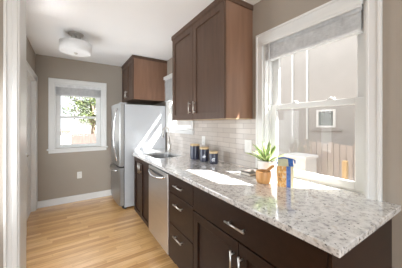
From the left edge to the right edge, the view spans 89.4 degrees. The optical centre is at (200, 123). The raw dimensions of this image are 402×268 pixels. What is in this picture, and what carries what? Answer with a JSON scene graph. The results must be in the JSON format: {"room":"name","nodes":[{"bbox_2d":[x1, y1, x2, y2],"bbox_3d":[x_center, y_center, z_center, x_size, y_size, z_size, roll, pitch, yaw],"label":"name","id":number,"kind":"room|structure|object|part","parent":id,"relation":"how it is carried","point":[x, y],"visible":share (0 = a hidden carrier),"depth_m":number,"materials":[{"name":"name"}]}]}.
{"room":"kitchen","nodes":[
{"label":"kitchen","id":0,"kind":"room"},
{"bbox_2d":[0,0,2,267],"bbox_3d":[-2.409,0.119,0.612,2.825,2.430,0.210,0,0,-33],"label":"wall partition","id":1,"kind":"structure","parent":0,"point":[1,1],"depth_m":1.25,"materials":[{"name":"beige paint"}]},
{"bbox_2d":[3,0,25,267],"bbox_3d":[-1.246,0.119,1.367,0.076,2.430,0.262,0,0,-33],"label":"trim","id":2,"kind":"structure","parent":1,"relation":"attached to","point":[14,11],"depth_m":1.27,"materials":[{"name":"white paint"}]},
{"bbox_2d":[26,35,35,73],"bbox_3d":[-2.065,0.119,2.254,0.120,2.430,2.170,0,0,-33],"label":"wall","id":3,"kind":"structure","parent":0,"point":[30,54],"depth_m":2.78,"materials":[{"name":"beige paint"}]},
{"bbox_2d":[26,60,37,235],"bbox_3d":[-2.361,0.296,2.735,0.147,2.075,1.010,0,0,-33],"label":"door","id":4,"kind":"structure","parent":3,"relation":"in","point":[31,77],"depth_m":3.07,"materials":[{"name":"white paint"}]},
{"bbox_3d":[-2.368,0.340,2.731,0.042,1.978,0.786,0,0,-33],"label":"panel","id":5,"kind":"part","parent":4,"relation":"part of","materials":[{"name":"white paint"}]},
{"bbox_2d":[36,54,148,200],"bbox_3d":[-1.923,0.119,3.723,2.030,2.430,0.140,0,0,-33],"label":"wall","id":6,"kind":"structure","parent":0,"point":[57,172],"depth_m":3.46,"materials":[{"name":"beige paint"}]},
{"bbox_2d":[37,190,111,208],"bbox_3d":[-1.825,1.282,3.688,1.844,0.105,0.026,0,0,-33],"label":"baseboard","id":7,"kind":"structure","parent":6,"relation":"attached to","point":[46,203],"depth_m":3.45,"materials":[{"name":"white paint"}]},
{"bbox_2d":[47,78,107,153],"bbox_3d":[-2.134,-0.129,3.557,0.897,1.226,0.190,0,0,-33],"label":"window","id":8,"kind":"structure","parent":6,"relation":"in","point":[54,102],"depth_m":3.46,"materials":[{"name":"white paint"}]},
{"bbox_2d":[55,84,100,97],"bbox_3d":[-2.118,-0.558,3.533,0.675,0.185,0.057,0,0,-33],"label":"window blind","id":9,"kind":"object","parent":8,"relation":"attached to","point":[61,90],"visible":1,"depth_m":3.52,"materials":[{"name":"grey fabric"}]},
{"bbox_3d":[-2.121,-0.475,3.537,0.667,0.019,0.044,0,0,-33],"label":"rail","id":10,"kind":"part","parent":9,"relation":"part of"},
{"bbox_3d":[-2.166,-0.371,3.606,0.671,0.557,0.030,0,0,-33],"label":"sash","id":11,"kind":"part","parent":8,"relation":"part of","materials":[{"name":"white plastic"}]},
{"bbox_3d":[-2.147,0.137,3.578,0.671,0.535,0.030,0,0,-33],"label":"sash","id":12,"kind":"part","parent":8,"relation":"part of","materials":[{"name":"white plastic"}]},
{"bbox_2d":[77,171,81,178],"bbox_3d":[-2.105,0.889,3.516,0.070,0.114,0.009,0,0,-33],"label":"wall outlet","id":13,"kind":"object","parent":6,"relation":"attached to","point":[79,174],"visible":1,"depth_m":3.51,"materials":[{"name":"white plastic"}]},
{"bbox_2d":[26,195,178,267],"bbox_3d":[-0.952,1.394,0.061,4.670,0.120,7.340,0,0,-33],"label":"floor","id":14,"kind":"structure","parent":0,"point":[96,232],"depth_m":2.34,"materials":[{"name":"brown wood"}]},
{"bbox_2d":[109,102,164,208],"bbox_3d":[-1.171,0.502,3.607,0.836,1.664,0.755,0,0,-33],"label":"refrigerator","id":15,"kind":"object","parent":14,"relation":"on","point":[133,127],"visible":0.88,"depth_m":3.22,"materials":[{"name":"grey metal"}]},
{"bbox_3d":[-1.326,0.169,3.145,0.073,0.831,0.025,0,0,-33],"label":"handle","id":16,"kind":"part","parent":15,"relation":"part of","materials":[{"name":"silver metal"}]},
{"bbox_3d":[-1.432,0.174,3.437,0.081,0.976,0.747,0,0,-33],"label":"door","id":17,"kind":"part","parent":15,"relation":"part of","materials":[{"name":"metal"}]},
{"bbox_3d":[-1.432,0.978,3.437,0.081,0.583,0.747,0,0,-33],"label":"freezer drawer","id":18,"kind":"part","parent":15,"relation":"part of","materials":[{"name":"metal"}]},
{"bbox_2d":[134,156,148,227],"bbox_3d":[-0.612,0.892,2.924,0.680,0.883,0.979,0,0,-33],"label":"base cabinet","id":19,"kind":"object","parent":14,"relation":"on","point":[141,174],"visible":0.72,"depth_m":2.58,"materials":[{"name":"brown wood"}]},
{"bbox_3d":[-0.853,0.839,2.755,0.020,0.754,0.316,0,0,-33],"label":"door","id":20,"kind":"part","parent":19,"relation":"part of","materials":[{"name":"brown wood"}]},
{"bbox_3d":[-0.679,0.839,2.487,0.020,0.754,0.316,0,0,-33],"label":"door","id":21,"kind":"part","parent":19,"relation":"part of","materials":[{"name":"brown wood"}]},
{"bbox_2d":[148,164,175,263],"bbox_3d":[-0.216,0.894,2.268,0.692,0.880,0.540,0,0,-33],"label":"dishwasher","id":22,"kind":"object","parent":14,"relation":"on","point":[158,178],"visible":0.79,"depth_m":2.06,"materials":[{"name":"grey metal"}]},
{"bbox_3d":[-0.478,0.523,2.098,0.068,0.051,0.458,0,0,-33],"label":"handle","id":23,"kind":"part","parent":22,"relation":"part of","materials":[{"name":"silver metal"}]},
{"bbox_3d":[-0.441,0.847,2.122,0.038,0.750,0.540,0,0,-33],"label":"door","id":24,"kind":"part","parent":22,"relation":"part of","materials":[{"name":"silver metal"}]},
{"bbox_2d":[169,174,194,267],"bbox_3d":[0.076,0.892,1.865,0.681,0.883,0.442,0,0,-33],"label":"base cabinet","id":25,"kind":"object","parent":14,"relation":"on","point":[181,210],"visible":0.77,"depth_m":1.67,"materials":[{"name":"brown wood"}]},
{"bbox_3d":[-0.171,1.060,1.705,0.020,0.312,0.438,0,0,-33],"label":"drawer","id":26,"kind":"part","parent":25,"relation":"part of","materials":[{"name":"brown wood"}]},
{"bbox_3d":[-0.171,0.540,1.705,0.020,0.156,0.438,0,0,-33],"label":"drawer","id":27,"kind":"part","parent":25,"relation":"part of","materials":[{"name":"brown wood"}]},
{"bbox_3d":[-0.171,0.761,1.705,0.020,0.272,0.438,0,0,-33],"label":"drawer","id":28,"kind":"part","parent":25,"relation":"part of","materials":[{"name":"brown wood"}]},
{"bbox_2d":[193,186,391,267],"bbox_3d":[0.458,0.892,1.281,0.686,0.883,0.952,0,0,-33],"label":"base cabinet","id":29,"kind":"object","parent":14,"relation":"on","point":[225,235],"visible":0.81,"depth_m":1.03,"materials":[{"name":"brown wood"}]},
{"bbox_3d":[0.081,0.933,1.316,0.020,0.566,0.479,0,0,-33],"label":"door","id":30,"kind":"part","parent":29,"relation":"part of","materials":[{"name":"brown wood"}]},
{"bbox_3d":[0.173,0.779,1.126,0.036,0.160,0.012,0,0,-33],"label":"handle","id":31,"kind":"part","parent":29,"relation":"part of","materials":[{"name":"silver metal"}]},
{"bbox_3d":[0.186,0.559,1.105,0.037,0.011,0.155,0,0,-33],"label":"handle","id":32,"kind":"part","parent":29,"relation":"part of","materials":[{"name":"silver metal"}]},
{"bbox_3d":[0.207,0.779,1.072,0.036,0.160,0.012,0,0,-33],"label":"handle","id":33,"kind":"part","parent":29,"relation":"part of","materials":[{"name":"silver metal"}]},
{"bbox_3d":[0.337,0.933,0.922,0.020,0.566,0.452,0,0,-33],"label":"door","id":34,"kind":"part","parent":29,"relation":"part of","materials":[{"name":"brown wood"}]},
{"bbox_3d":[0.205,0.551,1.125,0.020,0.178,0.935,0,0,-33],"label":"drawer","id":35,"kind":"part","parent":29,"relation":"part of","materials":[{"name":"brown wood"}]},
{"bbox_2d":[133,148,400,257],"bbox_3d":[-0.038,0.435,2.116,0.730,0.030,2.963,0,0,-33],"label":"countertop","id":36,"kind":"structure","parent":29,"relation":"on","point":[334,220],"depth_m":1.08,"materials":[{"name":"white stone"}]},
{"bbox_2d":[148,154,176,157],"bbox_3d":[-0.520,0.528,2.738,0.400,0.152,0.540,0,0,-33],"label":"sink","id":37,"kind":"object","parent":36,"relation":"in","point":[158,155],"visible":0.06,"depth_m":2.98,"materials":[{"name":"silver metal"}]},
{"bbox_2d":[162,127,170,150],"bbox_3d":[-0.516,0.232,3.092,0.136,0.376,0.118,0,0,-2],"label":"faucet","id":38,"kind":"object","parent":36,"relation":"on","point":[164,128],"visible":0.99,"depth_m":3.10,"materials":[{"name":"silver metal"}]},
{"bbox_3d":[-0.528,0.174,3.085,0.133,0.260,0.026,0,0,-44],"label":"spout","id":39,"kind":"part","parent":38,"relation":"part of","materials":[{"name":"silver metal"}]},
{"bbox_2d":[190,143,199,159],"bbox_3d":[-0.073,0.331,2.433,0.116,0.178,0.116,0,0,-33],"label":"canister","id":40,"kind":"object","parent":36,"relation":"on","point":[194,148],"visible":0.98,"depth_m":2.38,"materials":[{"name":"blue ceramic"}]},
{"bbox_2d":[199,146,208,161],"bbox_3d":[0.036,0.341,2.283,0.108,0.158,0.108,0,0,-33],"label":"canister","id":41,"kind":"object","parent":36,"relation":"on","point":[204,151],"visible":0.99,"depth_m":2.24,"materials":[{"name":"blue ceramic"}]},
{"bbox_2d":[209,151,217,163],"bbox_3d":[0.134,0.355,2.150,0.096,0.130,0.096,0,0,-33],"label":"canister","id":42,"kind":"object","parent":36,"relation":"on","point":[213,155],"visible":1,"depth_m":2.11,"materials":[{"name":"blue ceramic"}]},
{"bbox_2d":[240,168,257,176],"bbox_3d":[0.442,0.408,1.710,0.205,0.024,0.113,0,0,-33],"label":"book","id":43,"kind":"object","parent":36,"relation":"on","point":[250,172],"visible":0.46,"depth_m":1.67,"materials":[{"name":"white paper"}]},
{"bbox_2d":[256,169,270,183],"bbox_3d":[0.446,0.378,1.452,0.107,0.084,0.107,0,0,-33],"label":"mortar","id":44,"kind":"object","parent":36,"relation":"on","point":[262,177],"visible":0.94,"depth_m":1.41,"materials":[{"name":"brown wood"}]},
{"bbox_2d":[264,165,274,171],"bbox_3d":[0.474,0.343,1.452,0.108,0.098,0.029,0,0,2],"label":"pestle","id":45,"kind":"object","parent":44,"relation":"in","point":[271,167],"visible":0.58,"depth_m":1.45,"materials":[{"name":"brown wood"}]},
{"bbox_2d":[245,141,285,178],"bbox_3d":[0.508,0.276,1.599,0.311,0.288,0.314,0,0,-33],"label":"potted plant","id":46,"kind":"object","parent":36,"relation":"on","point":[264,161],"visible":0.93,"depth_m":1.55,"materials":[{"name":"green plant"}]},
{"bbox_3d":[0.516,0.353,1.593,0.144,0.134,0.144,0,0,-33],"label":"pot","id":47,"kind":"part","parent":46,"relation":"part of","materials":[{"name":"white ceramic"}]},
{"bbox_2d":[276,157,295,187],"bbox_3d":[0.571,0.323,1.370,0.123,0.194,0.065,0,0,18],"label":"bag","id":48,"kind":"object","parent":36,"relation":"on","point":[285,169],"visible":1,"depth_m":1.34,"materials":[{"name":"orange paper"}]},
{"bbox_3d":[0.731,0.892,0.898,0.646,0.883,0.012,0,0,-33],"label":"panel","id":49,"kind":"part","parent":29,"relation":"part of","materials":[{"name":"brown wood"}]},
{"bbox_2d":[26,0,260,66],"bbox_3d":[-0.952,-1.156,0.061,4.670,0.120,7.340,0,0,-33],"label":"ceiling","id":50,"kind":"structure","parent":0,"point":[116,30],"depth_m":2.24,"materials":[{"name":"paint"}]},
{"bbox_2d":[59,31,91,56],"bbox_3d":[-1.532,-0.970,2.486,0.344,0.252,0.344,0,0,-33],"label":"ceiling light","id":51,"kind":"object","parent":50,"relation":"hanging from","point":[71,46],"visible":1,"depth_m":2.41,"materials":[{"name":"white glass"}]},
{"bbox_2d":[59,47,90,56],"bbox_3d":[-1.532,-0.872,2.486,0.335,0.011,0.335,0,0,-33],"label":"diffuser","id":52,"kind":"object","parent":51,"relation":"attached to","point":[73,51],"depth_m":2.44,"materials":[{"name":"white glass"}]},
{"bbox_2d":[152,0,401,267],"bbox_3d":[0.948,0.119,1.295,0.140,2.430,7.340,0,0,-33],"label":"wall","id":53,"kind":"structure","parent":0,"point":[267,14],"depth_m":1.08,"materials":[{"name":"beige paint"}]},
{"bbox_2d":[122,55,166,104],"bbox_3d":[-1.061,-0.742,3.688,0.620,0.698,0.787,0,0,-33],"label":"upper cabinet","id":54,"kind":"object","parent":53,"relation":"attached to","point":[143,82],"visible":0.96,"depth_m":3.39,"materials":[{"name":"brown wood"}]},
{"bbox_3d":[-1.389,-0.719,3.707,0.020,0.645,0.382,0,0,-33],"label":"door","id":55,"kind":"part","parent":54,"relation":"part of","materials":[{"name":"brown wood"}]},
{"bbox_3d":[-1.179,-0.719,3.383,0.020,0.645,0.382,0,0,-33],"label":"door","id":56,"kind":"part","parent":54,"relation":"part of","materials":[{"name":"brown wood"}]},
{"bbox_3d":[-1.049,-1.069,3.695,0.593,0.046,0.787,0,0,-33],"label":"crown moulding","id":57,"kind":"part","parent":54,"relation":"part of","materials":[{"name":"brown wood"}]},
{"bbox_2d":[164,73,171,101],"bbox_3d":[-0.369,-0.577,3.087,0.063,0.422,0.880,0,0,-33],"label":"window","id":58,"kind":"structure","parent":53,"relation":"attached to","point":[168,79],"depth_m":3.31,"materials":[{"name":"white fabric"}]},
{"bbox_2d":[165,101,193,134],"bbox_3d":[-0.296,-0.319,3.169,0.185,0.936,0.920,0,0,-33],"label":"window","id":59,"kind":"structure","parent":53,"relation":"in","point":[171,124],"depth_m":3.38,"materials":[{"name":"white paint"}]},
{"bbox_3d":[-0.277,-0.135,3.182,0.030,0.426,0.738,0,0,-33],"label":"sash","id":60,"kind":"part","parent":59,"relation":"part of","materials":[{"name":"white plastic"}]},
{"bbox_2d":[167,119,255,168],"bbox_3d":[-0.041,0.190,2.680,0.009,0.460,2.014,0,0,-33],"label":"backsplash","id":61,"kind":"structure","parent":53,"relation":"attached to","point":[227,137],"depth_m":2.20,"materials":[{"name":"tile"}]},
{"bbox_2d":[245,139,251,152],"bbox_3d":[0.444,0.212,1.917,0.009,0.122,0.090,0,0,-33],"label":"wall switch","id":62,"kind":"object","parent":61,"relation":"attached to","point":[248,143],"visible":1,"depth_m":1.91,"materials":[{"name":"white plastic"}]},
{"bbox_2d":[171,0,252,120],"bbox_3d":[0.044,-0.569,2.212,0.374,1.054,1.041,0,0,-33],"label":"upper cabinet","id":63,"kind":"object","parent":53,"relation":"attached to","point":[212,54],"visible":1,"depth_m":1.86,"materials":[{"name":"brown wood"}]},
{"bbox_3d":[-0.217,-0.542,2.354,0.020,0.997,0.498,0,0,-33],"label":"door","id":64,"kind":"part","parent":63,"relation":"part of","materials":[{"name":"brown wood"}]},
{"bbox_3d":[0.061,-0.542,1.925,0.020,0.997,0.517,0,0,-33],"label":"door","id":65,"kind":"part","parent":63,"relation":"part of","materials":[{"name":"brown wood"}]},
{"bbox_3d":[0.055,-1.067,2.218,0.349,0.058,1.041,0,0,-33],"label":"crown moulding","id":66,"kind":"part","parent":63,"relation":"part of","materials":[{"name":"brown wood"}]},
{"bbox_3d":[0.063,-0.045,2.226,0.306,0.005,1.021,0,0,-33],"label":"panel","id":67,"kind":"part","parent":63,"relation":"part of","materials":[{"name":"brown wood"}]},
{"bbox_2d":[256,0,381,201],"bbox_3d":[0.810,-0.170,1.509,0.198,1.235,0.873,0,0,-33],"label":"window","id":68,"kind":"structure","parent":53,"relation":"in","point":[368,102],"depth_m":1.25,"materials":[{"name":"white paint"}]},
{"bbox_2d":[262,0,363,110],"bbox_3d":[0.747,-0.412,1.466,0.081,0.612,0.710,0,0,-33],"label":"window blind","id":69,"kind":"object","parent":68,"relation":"attached to","point":[344,21],"visible":0.99,"depth_m":1.38,"materials":[{"name":"white fabric"}]},
{"bbox_3d":[0.759,-0.547,1.474,0.046,0.019,0.682,0,0,-33],"label":"rail","id":70,"kind":"part","parent":69,"relation":"part of","materials":[{"name":"grey fabric"}]},
{"bbox_3d":[0.811,0.127,1.507,0.030,0.577,0.695,0,0,-33],"label":"sash","id":71,"kind":"part","parent":68,"relation":"part of","materials":[{"name":"white plastic"}]},
{"bbox_3d":[0.839,-0.410,1.526,0.030,0.573,0.695,0,0,-33],"label":"sash","id":72,"kind":"part","parent":68,"relation":"part of","materials":[{"name":"white plastic"}]},
{"bbox_3d":[0.846,0.432,1.530,0.114,0.032,0.701,0,0,-33],"label":"sill","id":73,"kind":"part","parent":68,"relation":"part of","materials":[{"name":"white paint"}]},
{"label":"outside","id":74,"kind":"structure","parent":0,"visible":0},
{"bbox_3d":[-4.357,1.859,6.709,28.000,0.150,44.000,0,0,-33],"label":"ground","id":75,"kind":"structure","parent":74,"visible":0},
{"bbox_2d":[61,130,71,144],"bbox_3d":[-6.151,1.024,8.168,1.580,1.520,1.400,0,0,-33],"label":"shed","id":76,"kind":"object","parent":75,"relation":"on","point":[65,134],"visible":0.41,"depth_m":7.97,"materials":[{"name":"white"}]},
{"bbox_2d":[61,96,95,133],"bbox_3d":[-5.478,0.042,9.765,2.865,3.492,2.889,0,0,-14],"label":"tree","id":77,"kind":"object","parent":75,"relation":"on","point":[84,110],"visible":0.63,"depth_m":9.69,"materials":[{"name":"green plant"}]},
{"bbox_2d":[71,133,95,143],"bbox_3d":[-3.853,1.062,7.788,1.902,1.443,0.060,0,0,-33],"label":"fence","id":78,"kind":"object","parent":75,"relation":"on","point":[81,138],"visible":0.17,"depth_m":7.45,"materials":[{"name":"brown wood"}]},
{"bbox_2d":[74,105,95,133],"bbox_3d":[-6.157,0.309,13.887,4.200,2.950,4.400,0,0,-33],"label":"garage","id":79,"kind":"structure","parent":75,"relation":"on","point":[80,128],"depth_m":11.40,"materials":[{"name":"white"}]},
{"bbox_2d":[177,35,356,180],"bbox_3d":[4.601,-0.191,6.267,4.655,3.950,17.700,0,0,-33],"label":"house","id":80,"kind":"structure","parent":75,"relation":"on","point":[320,73],"depth_m":4.83,"materials":[{"name":"beige paint"}]},
{"bbox_3d":[2.897,-0.121,4.701,0.019,0.334,0.326,0,0,-33],"label":"pane","id":81,"kind":"part","parent":80,"relation":"part of","materials":[{"name":"grey glass"}]},
{"bbox_3d":[2.885,0.154,4.687,0.054,0.030,0.640,0,0,-33],"label":"sill","id":82,"kind":"part","parent":80,"relation":"part of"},
{"bbox_2d":[284,152,317,172],"bbox_3d":[1.797,1.169,3.659,0.400,1.230,0.420,0,0,-33],"label":"box","id":83,"kind":"object","parent":75,"relation":"on","point":[304,162],"visible":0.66,"depth_m":3.50,"materials":[{"name":"white plastic"}]},
{"bbox_3d":[1.797,0.579,3.659,0.400,0.050,0.420,0,0,-33],"label":"lid","id":84,"kind":"part","parent":83,"relation":"part of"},
{"bbox_2d":[300,139,318,153],"bbox_3d":[2.449,1.038,4.348,0.414,1.494,0.508,0,0,-4],"label":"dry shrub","id":85,"kind":"object","parent":75,"relation":"on","point":[309,151],"visible":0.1,"depth_m":4.48,"materials":[{"name":"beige plant"}]},
{"bbox_2d":[312,142,354,180],"bbox_3d":[2.514,1.057,3.339,0.055,1.454,1.362,0,0,-33],"label":"fence","id":86,"kind":"object","parent":75,"relation":"on","point":[329,162],"visible":0.29,"depth_m":3.58,"materials":[{"name":"brown wood"}]},
{"bbox_2d":[342,160,347,179],"bbox_3d":[1.906,1.137,2.683,0.060,1.295,0.055,0,0,-33],"label":"wooden post","id":87,"kind":"object","parent":75,"relation":"on","point":[345,163],"visible":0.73,"depth_m":2.66,"materials":[{"name":"yellow wood"}]}
]}

